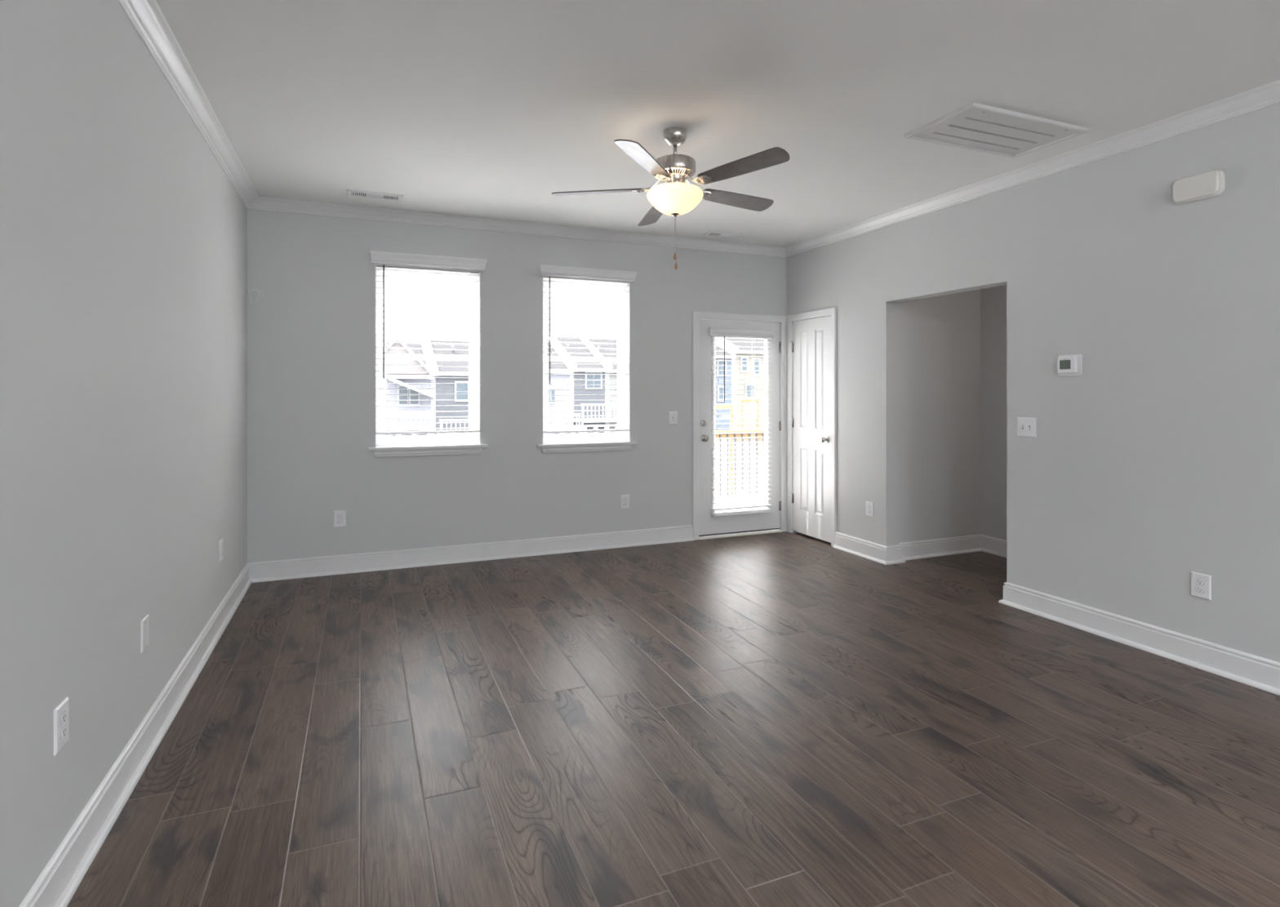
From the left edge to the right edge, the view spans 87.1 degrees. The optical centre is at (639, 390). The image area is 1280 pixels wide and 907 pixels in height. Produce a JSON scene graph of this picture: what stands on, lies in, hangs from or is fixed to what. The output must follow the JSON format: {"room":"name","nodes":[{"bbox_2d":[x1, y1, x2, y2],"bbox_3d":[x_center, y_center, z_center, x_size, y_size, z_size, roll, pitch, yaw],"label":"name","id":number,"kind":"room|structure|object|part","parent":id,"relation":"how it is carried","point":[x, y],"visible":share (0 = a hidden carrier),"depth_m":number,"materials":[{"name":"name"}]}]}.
{"room":"empty living room","nodes":[
{"label":"empty living room","id":0,"kind":"room"},
{"bbox_2d":[0,0,247,906],"bbox_3d":[-1.148,-0.005,0.590,0.150,2.765,9.170,0,0,-23],"label":"wall","id":1,"kind":"structure","parent":0,"point":[123,236],"depth_m":2.11,"materials":[{"name":"grey paint"}]},
{"bbox_2d":[53,696,68,755],"bbox_3d":[-1.581,0.915,1.843,0.010,0.122,0.086,0,0,-23],"label":"wall outlet","id":2,"kind":"object","parent":1,"relation":"attached to","point":[60,712],"visible":1,"depth_m":1.83,"materials":[{"name":"white plastic"}]},
{"bbox_2d":[61,725,66,738],"bbox_3d":[-1.579,0.934,1.844,0.006,0.028,0.034,0,0,-23],"label":"receptacle","id":3,"kind":"object","parent":2,"relation":"attached to","point":[64,728],"depth_m":1.84,"materials":[{"name":"white plastic"}]},
{"bbox_2d":[61,711,66,724],"bbox_3d":[-1.579,0.895,1.844,0.006,0.028,0.034,0,0,-23],"label":"receptacle","id":4,"kind":"object","parent":2,"relation":"attached to","point":[64,713],"depth_m":1.84,"materials":[{"name":"white plastic"}]},
{"bbox_2d":[18,563,251,906],"bbox_3d":[-1.063,1.308,0.626,0.034,0.138,9.170,0,0,-23],"label":"baseboard","id":5,"kind":"structure","parent":1,"relation":"attached to","point":[57,883],"depth_m":2.27,"materials":[{"name":"white paint"}]},
{"bbox_2d":[140,613,149,653],"bbox_3d":[-1.877,0.918,2.554,0.008,0.118,0.086,0,0,-23],"label":"blank cover plate","id":6,"kind":"object","parent":1,"relation":"attached to","point":[144,623],"visible":1,"depth_m":2.54,"materials":[{"name":"white plastic"}]},
{"bbox_2d":[116,0,258,208],"bbox_3d":[-1.039,-1.351,0.635,0.086,0.073,9.170,0,0,-23],"label":"trim","id":7,"kind":"structure","parent":1,"relation":"attached to","point":[146,17],"depth_m":2.96,"materials":[{"name":"white paint"}]},
{"bbox_2d":[218,538,222,562],"bbox_3d":[-2.449,0.931,3.938,0.010,0.122,0.086,0,0,-23],"label":"wall outlet","id":8,"kind":"object","parent":1,"relation":"attached to","point":[220,542],"visible":1,"depth_m":3.91,"materials":[{"name":"white plastic"}]},
{"bbox_2d":[247,208,786,562],"bbox_3d":[-0.225,-0.005,6.017,6.010,2.765,0.150,0,0,-23],"label":"wall","id":9,"kind":"structure","parent":0,"point":[311,338],"depth_m":5.43,"materials":[{"name":"grey paint"}]},
{"bbox_2d":[248,288,263,306],"bbox_3d":[-2.775,-0.673,4.868,0.099,0.132,0.016,0,0,-19],"label":"pigtail","id":10,"kind":"object","parent":9,"relation":"attached to","point":[249,289],"visible":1,"depth_m":4.87,"materials":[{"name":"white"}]},
{"bbox_2d":[333,510,346,527],"bbox_3d":[-2.267,0.965,5.085,0.086,0.122,0.010,0,0,-23],"label":"wall outlet","id":11,"kind":"object","parent":9,"relation":"attached to","point":[340,517],"visible":1,"depth_m":5.08,"materials":[{"name":"white plastic"}]},
{"bbox_2d":[368,264,488,457],"bbox_3d":[-1.690,-0.232,5.386,0.904,1.487,0.195,0,0,-23],"label":"window","id":12,"kind":"structure","parent":9,"relation":"in","point":[426,445],"depth_m":5.40,"materials":[{"name":"white plastic"}]},
{"bbox_3d":[-1.721,-0.599,5.460,0.728,0.681,0.023,0,0,-23],"label":"sash","id":13,"kind":"part","parent":12,"relation":"part of","materials":[{"name":"white plastic"}]},
{"bbox_3d":[-1.711,0.051,5.436,0.728,0.701,0.026,0,0,-23],"label":"sash","id":14,"kind":"part","parent":12,"relation":"part of","materials":[{"name":"white plastic"}]},
{"bbox_2d":[369,250,487,435],"bbox_3d":[-1.667,-0.361,5.329,0.877,1.403,0.138,0,0,-23],"label":"window blind","id":15,"kind":"object","parent":12,"relation":"attached to","point":[384,258],"visible":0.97,"depth_m":5.32,"materials":[{"name":"white paint"}]},
{"bbox_3d":[-1.973,-0.323,5.247,0.008,1.300,0.055,0,0,-23],"label":"ladder cord","id":16,"kind":"part","parent":15,"relation":"part of","materials":[{"name":"white fabric"}]},
{"bbox_3d":[-1.683,0.331,5.368,0.785,0.019,0.050,0,0,-23],"label":"rail","id":17,"kind":"part","parent":15,"relation":"part of","materials":[{"name":"white plastic"}]},
{"bbox_2d":[247,524,693,582],"bbox_3d":[-1.169,1.308,5.527,3.591,0.138,0.034,0,0,-23],"label":"baseboard","id":18,"kind":"structure","parent":9,"relation":"attached to","point":[286,569],"depth_m":5.40,"materials":[{"name":"white paint"}]},
{"bbox_2d":[247,196,786,257],"bbox_3d":[-0.678,-1.351,5.702,4.633,0.073,0.086,0,0,-23],"label":"trim","id":19,"kind":"structure","parent":9,"relation":"attached to","point":[260,202],"depth_m":5.51,"materials":[{"name":"white paint"}]},
{"bbox_2d":[536,276,637,453],"bbox_3d":[-0.477,-0.221,5.888,0.901,1.495,0.195,0,0,-23],"label":"window","id":20,"kind":"structure","parent":9,"relation":"in","point":[620,441],"depth_m":5.94,"materials":[{"name":"white plastic"}]},
{"bbox_3d":[-0.508,-0.595,5.963,0.725,0.674,0.023,0,0,-23],"label":"sash","id":21,"kind":"part","parent":20,"relation":"part of","materials":[{"name":"white plastic"}]},
{"bbox_3d":[-0.497,0.058,5.939,0.725,0.716,0.026,0,0,-23],"label":"sash","id":22,"kind":"part","parent":20,"relation":"part of","materials":[{"name":"white plastic"}]},
{"bbox_2d":[540,264,636,433],"bbox_3d":[-0.453,-0.345,5.832,0.869,1.411,0.138,0,0,-23],"label":"window blind","id":23,"kind":"object","parent":20,"relation":"attached to","point":[545,270],"visible":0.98,"depth_m":5.84,"materials":[{"name":"white paint"}]},
{"bbox_3d":[-0.469,0.350,5.870,0.782,0.019,0.050,0,0,-23],"label":"rail","id":24,"kind":"part","parent":23,"relation":"part of","materials":[{"name":"white plastic"}]},
{"bbox_2d":[620,494,629,508],"bbox_3d":[-0.133,0.982,5.969,0.086,0.122,0.010,0,0,-23],"label":"wall outlet","id":25,"kind":"object","parent":9,"relation":"attached to","point":[624,499],"visible":1,"depth_m":5.97,"materials":[{"name":"white plastic"}]},
{"bbox_2d":[668,411,677,425],"bbox_3d":[0.306,0.248,6.143,0.083,0.122,0.023,0,0,-23],"label":"light switch","id":26,"kind":"object","parent":9,"relation":"attached to","point":[673,415],"visible":1,"depth_m":6.15,"materials":[{"name":"white plastic"}]},
{"bbox_2d":[692,311,787,540],"bbox_3d":[0.968,0.319,6.420,1.044,2.117,0.019,0,0,-23],"label":"trim","id":27,"kind":"structure","parent":9,"relation":"attached to","point":[696,315],"depth_m":6.38,"materials":[{"name":"white paint"}]},
{"bbox_2d":[698,318,782,539],"bbox_3d":[0.952,0.348,6.473,0.943,2.058,0.210,0,0,-23],"label":"door","id":28,"kind":"structure","parent":9,"relation":"in","point":[709,526],"depth_m":6.42,"materials":[{"name":"white paint"}]},
{"bbox_3d":[0.611,0.440,6.258,0.064,0.064,0.070,0,0,-23],"label":"knob","id":29,"kind":"part","parent":28,"relation":"part of","materials":[{"name":"silver metal"}]},
{"bbox_2d":[708,327,776,516],"bbox_3d":[0.968,0.289,6.402,0.719,1.765,0.077,0,0,-23],"label":"window blind","id":30,"kind":"object","parent":28,"relation":"attached to","point":[718,332],"visible":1,"depth_m":6.35,"materials":[{"name":"white paint"}]},
{"bbox_3d":[0.966,1.155,6.407,0.636,0.033,0.062,0,0,-23],"label":"hold down rail","id":31,"kind":"part","parent":30,"relation":"part of","materials":[{"name":"white paint"}]},
{"bbox_3d":[0.966,1.109,6.408,0.640,0.019,0.050,0,0,-23],"label":"rail","id":32,"kind":"part","parent":30,"relation":"part of","materials":[{"name":"white plastic"}]},
{"bbox_3d":[1.093,0.299,6.461,0.008,1.612,0.055,0,0,-23],"label":"ladder cord","id":33,"kind":"part","parent":30,"relation":"part of","materials":[{"name":"white fabric"}]},
{"bbox_3d":[1.225,0.299,6.515,0.008,1.612,0.055,0,0,-23],"label":"ladder cord","id":34,"kind":"part","parent":30,"relation":"part of","materials":[{"name":"white fabric"}]},
{"bbox_2d":[66,531,1279,906],"bbox_3d":[1.573,1.477,1.677,6.010,0.200,9.395,0,0,-23],"label":"floor","id":35,"kind":"structure","parent":0,"point":[784,718],"depth_m":2.60,"materials":[{"name":"brown wood"}]},
{"bbox_2d":[155,0,1279,247],"bbox_3d":[1.558,-1.488,1.712,6.010,0.200,9.470,0,0,-23],"label":"ceiling","id":36,"kind":"structure","parent":0,"point":[491,109],"depth_m":3.09,"materials":[{"name":"white paint"}]},
{"bbox_2d":[346,189,403,201],"bbox_3d":[-1.878,-1.384,4.775,0.370,0.008,0.155,0,0,-23],"label":"ceiling vent","id":37,"kind":"object","parent":36,"relation":"in","point":[357,193],"visible":1,"depth_m":4.76,"materials":[{"name":"white metal"}]},
{"bbox_2d":[551,126,790,269],"bbox_3d":[0.204,-1.018,3.635,1.265,0.739,1.268,0,0,-23],"label":"ceiling fan","id":38,"kind":"object","parent":36,"relation":"hanging from","point":[676,197],"visible":1,"depth_m":3.50,"materials":[{"name":"brown wood"}]},
{"bbox_3d":[-0.229,-1.074,3.640,0.499,0.037,0.122,0,0,4],"label":"fan blade","id":39,"kind":"part","parent":38,"relation":"part of","materials":[{"name":"brown wood"}]},
{"bbox_3d":[0.021,-1.104,3.216,0.122,0.044,0.499,0,0,22],"label":"fan blade","id":40,"kind":"part","parent":38,"relation":"part of","materials":[{"name":"brown wood"}]},
{"bbox_3d":[0.090,-1.061,4.007,0.122,0.056,0.499,0,0,-12],"label":"fan blade","id":41,"kind":"part","parent":38,"relation":"part of","materials":[{"name":"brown wood"}]},
{"bbox_3d":[0.189,-0.814,3.597,0.009,0.234,0.003,0,0,-23],"label":"pull chain","id":42,"kind":"part","parent":38,"relation":"part of","materials":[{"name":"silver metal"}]},
{"bbox_3d":[0.187,-1.014,3.600,0.303,0.137,0.303,0,0,-23],"label":"lamp shade","id":43,"kind":"part","parent":38,"relation":"part of","materials":[{"name":"white glass"}]},
{"bbox_3d":[0.544,-1.081,3.818,0.499,0.041,0.122,0,0,-30],"label":"fan blade","id":44,"kind":"part","parent":38,"relation":"part of","materials":[{"name":"brown wood"}]},
{"bbox_3d":[0.506,-1.109,3.328,0.499,0.055,0.122,0,0,42],"label":"fan blade","id":45,"kind":"part","parent":38,"relation":"part of","materials":[{"name":"brown wood"}]},
{"bbox_2d":[702,231,746,239],"bbox_3d":[0.754,-1.384,5.979,0.370,0.008,0.155,0,0,-23],"label":"ceiling vent","id":46,"kind":"object","parent":36,"relation":"in","point":[712,233],"visible":1,"depth_m":5.97,"materials":[{"name":"white metal"}]},
{"bbox_2d":[904,102,1088,158],"bbox_3d":[1.902,-1.378,3.600,0.835,0.020,0.440,0,0,-23],"label":"ceiling vent","id":47,"kind":"object","parent":36,"relation":"in","point":[975,126],"visible":1,"depth_m":3.57,"materials":[{"name":"white metal"}]},
{"bbox_2d":[899,288,980,542],"bbox_3d":[2.554,-0.005,5.735,1.091,2.765,0.118,0,0,-23],"label":"wall","id":48,"kind":"structure","parent":0,"point":[940,336],"depth_m":5.65,"materials":[{"name":"grey paint"}]},
{"bbox_2d":[899,533,980,560],"bbox_3d":[2.517,1.308,5.638,0.948,0.138,0.034,0,0,-23],"label":"baseboard","id":49,"kind":"structure","parent":48,"relation":"attached to","point":[912,550],"depth_m":5.64,"materials":[{"name":"white paint"}]},
{"bbox_2d":[980,284,1006,539],"bbox_3d":[4.519,-0.005,2.231,0.143,2.765,7.862,0,0,-23],"label":"wall","id":50,"kind":"structure","parent":0,"point":[993,300],"depth_m":5.71,"materials":[{"name":"grey paint"}]},
{"bbox_2d":[980,533,1006,557],"bbox_3d":[3.480,1.308,4.506,0.034,0.138,2.862,0,0,-23],"label":"baseboard","id":51,"kind":"structure","parent":50,"relation":"attached to","point":[989,544],"depth_m":5.69,"materials":[{"name":"white paint"}]},
{"bbox_2d":[786,102,1279,662],"bbox_3d":[3.264,-0.005,2.418,0.136,2.765,9.170,0,0,-23],"label":"wall","id":52,"kind":"structure","parent":0,"point":[1148,468],"depth_m":3.72,"materials":[{"name":"grey paint"}]},
{"bbox_2d":[791,315,831,542],"bbox_3d":[1.625,0.346,6.289,0.202,2.062,0.625,0,0,-23],"label":"door","id":53,"kind":"structure","parent":52,"relation":"in","point":[811,337],"depth_m":6.26,"materials":[{"name":"white paint"}]},
{"bbox_3d":[1.653,0.437,6.048,0.070,0.064,0.064,0,0,-23],"label":"knob","id":54,"kind":"part","parent":53,"relation":"part of","materials":[{"name":"silver metal"}]},
{"bbox_2d":[787,306,836,546],"bbox_3d":[1.586,0.317,6.265,0.019,2.121,0.723,0,0,-23],"label":"trim","id":55,"kind":"structure","parent":52,"relation":"attached to","point":[832,311],"depth_m":6.16,"materials":[{"name":"white paint"}]},
{"bbox_2d":[832,531,885,564],"bbox_3d":[1.839,1.308,5.636,0.034,0.138,0.645,0,0,-23],"label":"baseboard","id":56,"kind":"structure","parent":52,"relation":"attached to","point":[864,548],"depth_m":5.62,"materials":[{"name":"white paint"}]},
{"bbox_2d":[866,501,873,517],"bbox_3d":[1.889,0.973,5.547,0.010,0.122,0.086,0,0,-23],"label":"wall outlet","id":57,"kind":"object","parent":52,"relation":"attached to","point":[869,505],"visible":1,"depth_m":5.54,"materials":[{"name":"white plastic"}]},
{"bbox_2d":[885,544,905,564],"bbox_3d":[2.034,1.308,5.387,0.204,0.138,0.034,0,0,-23],"label":"baseboard","id":58,"kind":"object","parent":52,"relation":"attached to","point":[893,553],"visible":1,"depth_m":5.39,"materials":[{"name":"white paint"}]},
{"bbox_2d":[1017,417,1036,437],"bbox_3d":[2.426,0.229,4.234,0.023,0.122,0.128,0,0,-23],"label":"double light switch","id":59,"kind":"object","parent":52,"relation":"attached to","point":[1026,427],"visible":1,"depth_m":4.23,"materials":[{"name":"white plastic"}]},
{"bbox_2d":[784,80,1279,257],"bbox_3d":[3.161,-1.351,2.376,0.086,0.073,9.170,0,0,-23],"label":"trim","id":60,"kind":"structure","parent":52,"relation":"attached to","point":[1268,95],"depth_m":3.90,"materials":[{"name":"white paint"}]},
{"bbox_2d":[1057,354,1082,375],"bbox_3d":[2.527,-0.153,3.972,0.036,0.122,0.142,0,0,-23],"label":"thermostat","id":61,"kind":"object","parent":52,"relation":"attached to","point":[1068,365],"visible":1,"depth_m":3.95,"materials":[{"name":"white plastic"}]},
{"bbox_2d":[998,582,1279,695],"bbox_3d":[3.647,1.308,1.273,0.034,0.138,6.760,0,0,-23],"label":"baseboard","id":62,"kind":"structure","parent":52,"relation":"attached to","point":[1258,672],"depth_m":3.55,"materials":[{"name":"white paint"}]},
{"bbox_2d":[1173,169,1225,204],"bbox_3d":[2.776,-1.015,3.354,0.050,0.124,0.214,0,0,-23],"label":"door chime","id":63,"kind":"object","parent":52,"relation":"attached to","point":[1211,184],"visible":1,"depth_m":3.33,"materials":[{"name":"white plastic"}]},
{"bbox_2d":[1191,571,1211,599],"bbox_3d":[2.796,0.971,3.358,0.010,0.122,0.086,0,0,-23],"label":"wall outlet","id":64,"kind":"object","parent":52,"relation":"attached to","point":[1201,584],"visible":1,"depth_m":3.35,"materials":[{"name":"white plastic"}]},
{"bbox_2d":[1195,586,1204,592],"bbox_3d":[2.794,0.991,3.357,0.006,0.028,0.034,0,0,-23],"label":"receptacle","id":65,"kind":"object","parent":64,"relation":"attached to","point":[1198,588],"depth_m":3.36,"materials":[{"name":"white plastic"}]},
{"bbox_2d":[1195,578,1204,585],"bbox_3d":[2.794,0.952,3.357,0.006,0.028,0.034,0,0,-23],"label":"receptacle","id":66,"kind":"object","parent":64,"relation":"attached to","point":[1198,581],"depth_m":3.36,"materials":[{"name":"white plastic"}]},
{"label":"outside","id":67,"kind":"structure","parent":0,"visible":0},
{"bbox_2d":[715,441,762,496],"bbox_3d":[-20.904,4.527,102.705,280.000,0.300,194.230,0,0,-23],"label":"ground","id":68,"kind":"structure","parent":67,"point":[760,444],"depth_m":47.82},
{"bbox_2d":[384,336,435,436],"bbox_3d":[-22.192,0.197,51.286,11.244,8.360,14.950,0,0,-23],"label":"townhouse","id":69,"kind":"structure","parent":68,"relation":"on","point":[423,377],"depth_m":47.19,"materials":[{"name":"white"}]},
{"bbox_3d":[-16.597,0.302,47.191,0.780,1.450,0.100,0,0,-23],"label":"window trim","id":70,"kind":"part","parent":69,"relation":"part of","materials":[{"name":"grey"}]},
{"bbox_3d":[-15.922,0.302,47.471,0.760,1.450,0.100,0,0,-23],"label":"window trim","id":71,"kind":"part","parent":69,"relation":"part of","materials":[{"name":"grey"}]},
{"bbox_2d":[387,412,433,436],"bbox_3d":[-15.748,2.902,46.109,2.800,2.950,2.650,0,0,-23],"label":"deck","id":72,"kind":"object","parent":68,"relation":"on","point":[391,426],"visible":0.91,"depth_m":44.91,"materials":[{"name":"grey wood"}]},
{"bbox_3d":[-15.279,1.512,44.977,2.800,0.090,0.040,0,0,-23],"label":"sub rail","id":73,"kind":"part","parent":72,"relation":"part of","materials":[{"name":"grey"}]},
{"bbox_3d":[-15.279,2.332,44.977,2.800,0.090,0.040,0,0,-23],"label":"rail","id":74,"kind":"part","parent":72,"relation":"part of","materials":[{"name":"grey wood"}]},
{"bbox_3d":[-15.279,1.446,44.977,2.800,0.038,0.140,0,0,-23],"label":"rail","id":75,"kind":"part","parent":72,"relation":"part of","materials":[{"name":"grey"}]},
{"bbox_2d":[396,432,461,435],"bbox_3d":[-13.570,2.962,41.896,11.000,0.870,0.341,0,0,-23],"label":"fence","id":76,"kind":"object","parent":68,"relation":"on","point":[457,433],"visible":0.02,"depth_m":41.92,"materials":[{"name":"grey wood"}]},
{"bbox_2d":[425,337,468,435],"bbox_3d":[-13.593,0.072,55.472,7.838,8.610,13.800,0,0,-23],"label":"townhouse","id":77,"kind":"structure","parent":68,"relation":"on","point":[464,404],"depth_m":48.59,"materials":[{"name":"stone"}]},
{"bbox_3d":[-12.883,0.027,48.730,1.040,1.500,0.100,0,0,-23],"label":"window trim","id":78,"kind":"part","parent":77,"relation":"part of","materials":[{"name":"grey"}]},
{"bbox_2d":[435,418,468,435],"bbox_3d":[-11.960,3.152,47.678,4.600,2.450,2.650,0,0,-23],"label":"deck","id":79,"kind":"object","parent":68,"relation":"on","point":[453,420],"visible":0.3,"depth_m":45.99,"materials":[{"name":"grey wood"}]},
{"bbox_3d":[-11.491,2.012,46.546,4.600,0.090,0.040,0,0,-23],"label":"sub rail","id":80,"kind":"part","parent":79,"relation":"part of","materials":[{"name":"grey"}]},
{"bbox_2d":[546,336,573,434],"bbox_3d":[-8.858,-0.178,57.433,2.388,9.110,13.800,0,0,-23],"label":"townhouse","id":81,"kind":"structure","parent":68,"relation":"on","point":[555,384],"depth_m":51.64,"materials":[{"name":"white"}]},
{"bbox_3d":[-6.786,0.377,51.256,0.840,1.140,0.100,0,0,-23],"label":"window trim","id":82,"kind":"part","parent":81,"relation":"part of","materials":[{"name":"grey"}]},
{"bbox_2d":[548,413,581,433],"bbox_3d":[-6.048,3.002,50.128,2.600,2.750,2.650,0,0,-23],"label":"deck","id":83,"kind":"object","parent":68,"relation":"on","point":[554,414],"visible":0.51,"depth_m":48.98,"materials":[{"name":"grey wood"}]},
{"bbox_3d":[-5.579,1.712,48.996,2.600,0.090,0.040,0,0,-23],"label":"sub rail","id":84,"kind":"part","parent":83,"relation":"part of","materials":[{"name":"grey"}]},
{"bbox_3d":[-5.579,1.646,48.996,2.600,0.038,0.140,0,0,-23],"label":"rail","id":85,"kind":"part","parent":83,"relation":"part of","materials":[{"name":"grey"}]},
{"bbox_2d":[550,334,608,433],"bbox_3d":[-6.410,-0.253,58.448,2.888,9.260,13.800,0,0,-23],"label":"townhouse","id":86,"kind":"structure","parent":68,"relation":"on","point":[575,384],"depth_m":52.62,"materials":[{"name":"stone"}]},
{"bbox_3d":[-3.622,-0.838,52.567,1.390,1.370,0.100,0,0,-23],"label":"window trim","id":87,"kind":"part","parent":86,"relation":"part of","materials":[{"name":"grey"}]},
{"bbox_2d":[548,424,617,434],"bbox_3d":[-3.590,2.962,46.031,9.405,1.270,0.341,0,0,-23],"label":"fence","id":88,"kind":"object","parent":68,"relation":"on","point":[583,428],"visible":0.16,"depth_m":45.78,"materials":[{"name":"grey wood"}]},
{"bbox_3d":[-3.631,2.346,46.123,9.400,0.038,0.140,0,0,-23],"label":"rail","id":89,"kind":"part","parent":88,"relation":"part of","materials":[{"name":"grey wood"}]},
{"bbox_3d":[-3.631,2.412,46.123,9.400,0.090,0.040,0,0,-23],"label":"sub rail","id":90,"kind":"part","parent":88,"relation":"part of","materials":[{"name":"grey wood"}]},
{"bbox_2d":[571,403,617,433],"bbox_3d":[-2.929,2.652,51.419,4.050,3.450,2.650,0,0,-23],"label":"deck","id":91,"kind":"object","parent":68,"relation":"on","point":[583,419],"visible":0.59,"depth_m":49.89,"materials":[{"name":"grey wood"}]},
{"bbox_3d":[-4.239,1.671,49.551,0.090,1.412,0.090,0,0,-23],"label":"post","id":92,"kind":"part","parent":91,"relation":"part of","materials":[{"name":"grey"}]},
{"bbox_3d":[-2.461,0.946,50.288,4.050,0.038,0.140,0,0,-23],"label":"rail","id":93,"kind":"part","parent":91,"relation":"part of","materials":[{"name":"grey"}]},
{"bbox_3d":[-2.461,1.012,50.288,4.050,0.090,0.040,0,0,-23],"label":"sub rail","id":94,"kind":"part","parent":91,"relation":"part of","materials":[{"name":"grey wood"}]},
{"bbox_3d":[-2.461,2.032,50.288,4.050,0.090,0.040,0,0,-23],"label":"rail","id":95,"kind":"part","parent":91,"relation":"part of","materials":[{"name":"grey wood"}]},
{"bbox_2d":[583,337,617,432],"bbox_3d":[-2.714,-0.203,59.979,5.088,9.160,13.800,0,0,-23],"label":"townhouse","id":96,"kind":"structure","parent":68,"relation":"on","point":[611,394],"depth_m":53.36,"materials":[{"name":"white"}]},
{"bbox_2d":[715,404,733,495],"bbox_3d":[2.440,2.437,24.787,0.810,3.880,2.550,0,0,-23],"label":"deck","id":97,"kind":"object","parent":68,"relation":"on","point":[717,406],"visible":0.34,"depth_m":23.75,"materials":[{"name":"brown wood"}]},
{"bbox_3d":[2.909,0.563,23.655,0.810,0.130,0.100,0,0,-23],"label":"rail","id":98,"kind":"part","parent":97,"relation":"part of","materials":[{"name":"yellow wood"}]},
{"bbox_2d":[715,341,735,430],"bbox_3d":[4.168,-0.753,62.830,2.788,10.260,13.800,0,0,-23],"label":"townhouse","id":99,"kind":"structure","parent":68,"relation":"on","point":[717,348],"depth_m":56.99,"materials":[{"name":"blue"}]},
{"bbox_3d":[6.841,0.227,56.902,0.640,1.340,0.100,0,0,-23],"label":"window trim","id":100,"kind":"part","parent":99,"relation":"part of","materials":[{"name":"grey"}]},
{"bbox_3d":[6.910,-1.973,56.931,0.890,1.440,0.100,0,0,-23],"label":"window trim","id":101,"kind":"part","parent":99,"relation":"part of","materials":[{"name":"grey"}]},
{"bbox_2d":[715,337,764,442],"bbox_3d":[7.864,-1.003,64.361,5.188,10.760,13.800,0,0,-23],"label":"townhouse","id":102,"kind":"structure","parent":68,"relation":"on","point":[747,408],"depth_m":58.05,"materials":[{"name":"beige"}]},
{"bbox_3d":[8.943,-2.273,57.773,0.690,1.340,0.100,0,0,-23],"label":"window trim","id":103,"kind":"part","parent":102,"relation":"part of","materials":[{"name":"grey"}]},
{"bbox_3d":[9.474,-0.023,57.993,0.940,1.240,0.100,0,0,-23],"label":"window trim","id":104,"kind":"part","parent":102,"relation":"part of","materials":[{"name":"grey"}]},
{"bbox_3d":[10.052,-2.123,58.232,0.690,1.440,0.100,0,0,-23],"label":"window trim","id":105,"kind":"part","parent":102,"relation":"part of","materials":[{"name":"grey"}]},
{"bbox_2d":[715,493,764,507],"bbox_3d":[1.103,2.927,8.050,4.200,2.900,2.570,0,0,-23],"label":"deck","id":106,"kind":"object","parent":68,"relation":"on","point":[719,500],"visible":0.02,"depth_m":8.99,"materials":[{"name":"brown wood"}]},
{"bbox_2d":[715,429,764,496],"bbox_3d":[0.580,1.254,9.311,4.200,1.385,0.140,0,0,-23],"label":"deck railing","id":107,"kind":"object","parent":106,"relation":"attached to","point":[735,435],"visible":0.04,"depth_m":9.60,"materials":[{"name":"brown wood"}]},
{"bbox_3d":[0.580,0.647,9.311,4.200,0.090,0.040,0,0,-23],"label":"sub rail","id":108,"kind":"part","parent":107,"relation":"part of","materials":[{"name":"brown wood"}]},
{"bbox_3d":[0.580,0.581,9.311,4.200,0.038,0.140,0,0,-23],"label":"rail","id":109,"kind":"part","parent":107,"relation":"part of","materials":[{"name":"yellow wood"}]},
{"bbox_2d":[722,398,758,457],"bbox_3d":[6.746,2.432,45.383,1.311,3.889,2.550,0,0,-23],"label":"deck","id":110,"kind":"object","parent":68,"relation":"on","point":[741,415],"visible":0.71,"depth_m":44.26,"materials":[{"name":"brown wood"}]},
{"bbox_3d":[7.215,0.610,44.251,1.311,0.244,0.100,0,0,-23],"label":"rail","id":111,"kind":"part","parent":110,"relation":"part of","materials":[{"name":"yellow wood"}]},
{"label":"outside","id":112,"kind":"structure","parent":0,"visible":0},
{"bbox_2d":[715,457,762,490],"bbox_3d":[1.609,4.367,35.305,150.000,0.020,12.000,0,0,-23],"label":"driveway","id":113,"kind":"structure","parent":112,"point":[738,460],"depth_m":35.76,"materials":[{"name":"grey concrete"}]}
]}

